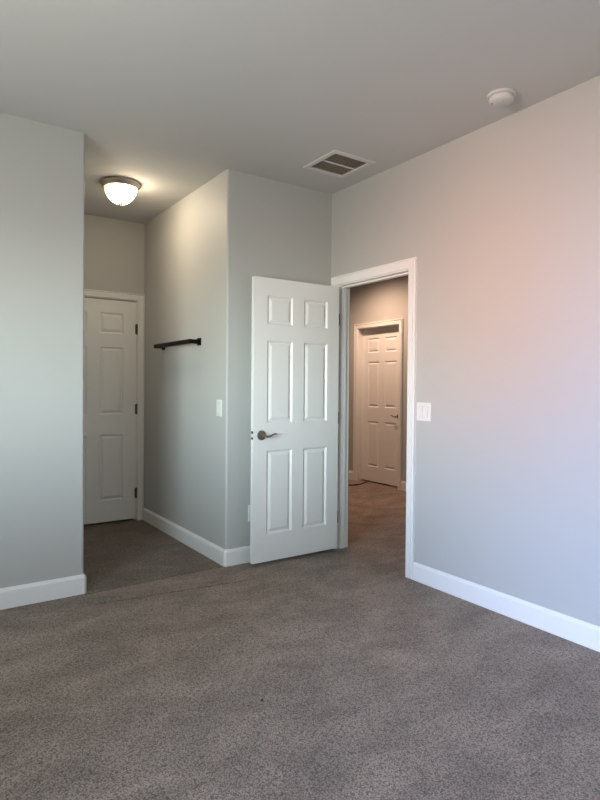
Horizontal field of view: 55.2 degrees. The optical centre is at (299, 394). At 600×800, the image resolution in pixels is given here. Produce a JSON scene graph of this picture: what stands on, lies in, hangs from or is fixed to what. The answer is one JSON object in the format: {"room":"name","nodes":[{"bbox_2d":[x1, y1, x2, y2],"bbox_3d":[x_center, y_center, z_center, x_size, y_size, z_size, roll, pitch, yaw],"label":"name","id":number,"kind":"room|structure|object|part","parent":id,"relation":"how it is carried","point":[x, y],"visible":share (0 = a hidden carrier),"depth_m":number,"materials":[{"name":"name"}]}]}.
{"room":"empty bedroom","nodes":[
{"label":"empty bedroom","id":0,"kind":"room"},
{"bbox_2d":[0,112,84,587],"bbox_3d":[-2.757,-0.189,3.423,2.428,2.740,1.667,0,1,-34],"label":"wall","id":1,"kind":"structure","parent":0,"point":[42,165],"depth_m":3.28,"materials":[{"name":"paint"}]},
{"bbox_2d":[0,573,85,609],"bbox_3d":[-2.753,1.124,3.433,2.442,0.115,1.667,0,1,-34],"label":"baseboard","id":2,"kind":"structure","parent":1,"relation":"attached to","point":[31,593],"depth_m":3.30,"materials":[{"name":"paint"}]},
{"bbox_2d":[84,214,144,294],"bbox_3d":[-2.501,-0.204,4.679,4.273,2.740,0.115,0,1,-34],"label":"wall","id":3,"kind":"structure","parent":0,"point":[113,248],"depth_m":5.16,"materials":[{"name":"paint"}]},
{"bbox_2d":[84,298,137,523],"bbox_3d":[-1.818,0.150,5.074,0.786,1.993,0.094,0,1,-34],"label":"door","id":4,"kind":"structure","parent":3,"relation":"in","point":[110,326],"depth_m":5.16,"materials":[{"name":"paint"}]},
{"bbox_2d":[84,289,144,519],"bbox_3d":[-1.861,0.122,5.124,0.912,2.087,0.147,0,1,-34],"label":"door frame","id":5,"kind":"structure","parent":3,"relation":"attached to","point":[88,293],"depth_m":5.30,"materials":[{"name":"paint"}]},
{"bbox_2d":[144,169,331,549],"bbox_3d":[-0.606,-0.192,4.899,0.901,2.740,1.667,0,1,-34],"label":"wall","id":6,"kind":"structure","parent":0,"point":[203,253],"depth_m":4.25,"materials":[{"name":"paint"}]},
{"bbox_2d":[154,338,200,349],"bbox_3d":[-0.996,-0.401,4.593,0.088,0.056,0.780,0,1,-34],"label":"towel bar","id":7,"kind":"object","parent":6,"relation":"attached to","point":[197,341],"visible":1,"depth_m":4.43,"materials":[{"name":"black metal"}]},
{"bbox_3d":[-0.788,-0.396,4.296,0.081,0.056,0.056,0,1,-34],"label":"mounting post","id":8,"kind":"part","parent":7,"relation":"part of","materials":[{"name":"black metal"}]},
{"bbox_2d":[142,508,249,566],"bbox_3d":[-0.614,1.121,4.901,0.915,0.115,1.667,0,1,-34],"label":"baseboard","id":9,"kind":"structure","parent":6,"relation":"attached to","point":[240,555],"depth_m":4.29,"materials":[{"name":"paint"}]},
{"bbox_2d":[216,400,221,416],"bbox_3d":[-0.574,0.097,4.045,0.012,0.118,0.078,0,1,-34],"label":"light switch","id":10,"kind":"object","parent":6,"relation":"attached to","point":[218,402],"visible":1,"depth_m":4.03,"materials":[{"name":"white plastic"}]},
{"bbox_2d":[248,505,249,521],"bbox_3d":[-0.336,0.844,4.087,0.074,0.118,0.009,0,1,-34],"label":"wall outlet","id":11,"kind":"object","parent":6,"relation":"attached to","point":[248,505],"visible":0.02,"depth_m":4.07,"materials":[{"name":"white plastic"}]},
{"bbox_2d":[0,479,599,799],"bbox_3d":[0.261,1.262,3.599,7.900,0.120,9.600,0,1,-34],"label":"floor","id":12,"kind":"structure","parent":0,"point":[373,681],"depth_m":2.40,"materials":[{"name":"carpet"}]},
{"bbox_2d":[348,480,368,485],"bbox_3d":[0.523,1.145,7.413,1.306,0.015,0.382,0,1,-19],"label":"power cord","id":13,"kind":"object","parent":12,"relation":"on","point":[368,480],"visible":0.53,"depth_m":7.29,"materials":[{"name":"plastic"}]},
{"bbox_2d":[0,0,599,223],"bbox_3d":[0.283,-1.598,3.561,7.900,0.120,9.600,0,1,-34],"label":"ceiling","id":14,"kind":"structure","parent":0,"point":[168,97],"depth_m":2.76,"materials":[{"name":"paint"}]},
{"bbox_2d":[100,176,140,206],"bbox_3d":[-1.326,-1.472,4.236,0.286,0.174,0.286,0,1,-34],"label":"ceiling light","id":15,"kind":"object","parent":14,"relation":"attached to","point":[120,190],"visible":1,"depth_m":4.16,"materials":[{"name":"white glass"}]},
{"bbox_3d":[-1.326,-1.464,4.237,0.232,0.118,0.232,0,1,-34],"label":"lamp shade","id":16,"kind":"part","parent":15,"relation":"part of","materials":[{"name":"white glass"}]},
{"bbox_2d":[303,150,375,177],"bbox_3d":[0.261,-1.588,3.849,0.344,0.108,0.350,0,1,-34],"label":"ceiling vent","id":17,"kind":"object","parent":14,"relation":"in","point":[335,161],"visible":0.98,"depth_m":3.84,"materials":[{"name":"metal"}]},
{"bbox_2d":[312,154,366,174],"bbox_3d":[0.261,-1.544,3.849,0.276,0.010,0.274,0,1,-34],"label":"grille","id":18,"kind":"object","parent":17,"relation":"attached to","point":[339,164],"depth_m":3.86,"materials":[{"name":"metal"}]},
{"bbox_2d":[487,88,516,106],"bbox_3d":[1.025,-1.501,2.918,0.144,0.044,0.144,1,1,21],"label":"smoke detector","id":19,"kind":"object","parent":14,"relation":"attached to","point":[501,97],"visible":1,"depth_m":2.88,"materials":[{"name":"plastic"}]},
{"bbox_2d":[348,275,407,481],"bbox_3d":[2.541,-0.171,5.155,0.115,2.740,9.330,0,1,-34],"label":"wall","id":20,"kind":"structure","parent":0,"point":[385,300],"depth_m":7.25,"materials":[{"name":"paint"}]},
{"bbox_2d":[348,470,352,479],"bbox_3d":[0.277,1.082,8.343,0.014,0.115,1.550,0,1,-34],"label":"baseboard","id":21,"kind":"structure","parent":20,"relation":"attached to","point":[350,473],"depth_m":7.74,"materials":[{"name":"paint"}]},
{"bbox_2d":[353,318,402,489],"bbox_3d":[1.039,0.118,7.359,0.163,2.081,0.908,0,1,-34],"label":"door frame","id":22,"kind":"structure","parent":20,"relation":"attached to","point":[358,328],"depth_m":7.64,"materials":[{"name":"paint"}]},
{"bbox_2d":[361,326,398,485],"bbox_3d":[1.036,0.145,7.358,0.094,1.990,0.764,0,1,-34],"label":"door","id":23,"kind":"structure","parent":20,"relation":"in","point":[380,356],"depth_m":7.37,"materials":[{"name":"paint"}]},
{"bbox_2d":[401,481,405,490],"bbox_3d":[2.182,1.133,5.567,0.014,0.115,3.374,0,1,-34],"label":"baseboard","id":24,"kind":"structure","parent":20,"relation":"attached to","point":[403,483],"depth_m":6.92,"materials":[{"name":"paint"}]},
{"bbox_2d":[331,75,599,626],"bbox_3d":[0.667,-0.170,3.942,0.115,2.740,9.450,0,1,-34],"label":"wall","id":25,"kind":"structure","parent":0,"point":[500,220],"depth_m":3.16,"materials":[{"name":"paint"}]},
{"bbox_2d":[250,276,339,563],"bbox_3d":[-0.024,0.179,4.157,0.759,1.978,0.153,0,1,-34],"label":"door","id":26,"kind":"structure","parent":25,"relation":"in","point":[295,345],"depth_m":4.12,"materials":[{"name":"paint"}]},
{"bbox_3d":[-0.252,0.284,3.947,0.069,0.069,0.060,0,1,-34],"label":"handle","id":27,"kind":"part","parent":26,"relation":"part of","materials":[{"name":"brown metal"}]},
{"bbox_2d":[331,257,416,578],"bbox_3d":[0.542,0.151,4.124,0.147,2.092,0.897,0,1,-34],"label":"door frame","id":28,"kind":"structure","parent":25,"relation":"attached to","point":[405,267],"depth_m":4.10,"materials":[{"name":"paint"}]},
{"bbox_3d":[0.596,0.151,4.161,0.016,2.092,0.897,0,1,-34],"label":"casing","id":29,"kind":"part","parent":28,"relation":"part of","materials":[{"name":"paint"}]},
{"bbox_2d":[416,402,430,421],"bbox_3d":[0.785,0.112,3.658,0.012,0.119,0.120,0,1,-34],"label":"light switch","id":30,"kind":"object","parent":25,"relation":"attached to","point":[423,409],"visible":1,"depth_m":3.65,"materials":[{"name":"white plastic"}]},
{"bbox_2d":[412,562,599,651],"bbox_3d":[2.007,1.181,1.878,0.014,0.115,4.490,0,1,-34],"label":"baseboard","id":31,"kind":"structure","parent":25,"relation":"attached to","point":[583,633],"depth_m":3.11,"materials":[{"name":"paint"}]}
]}

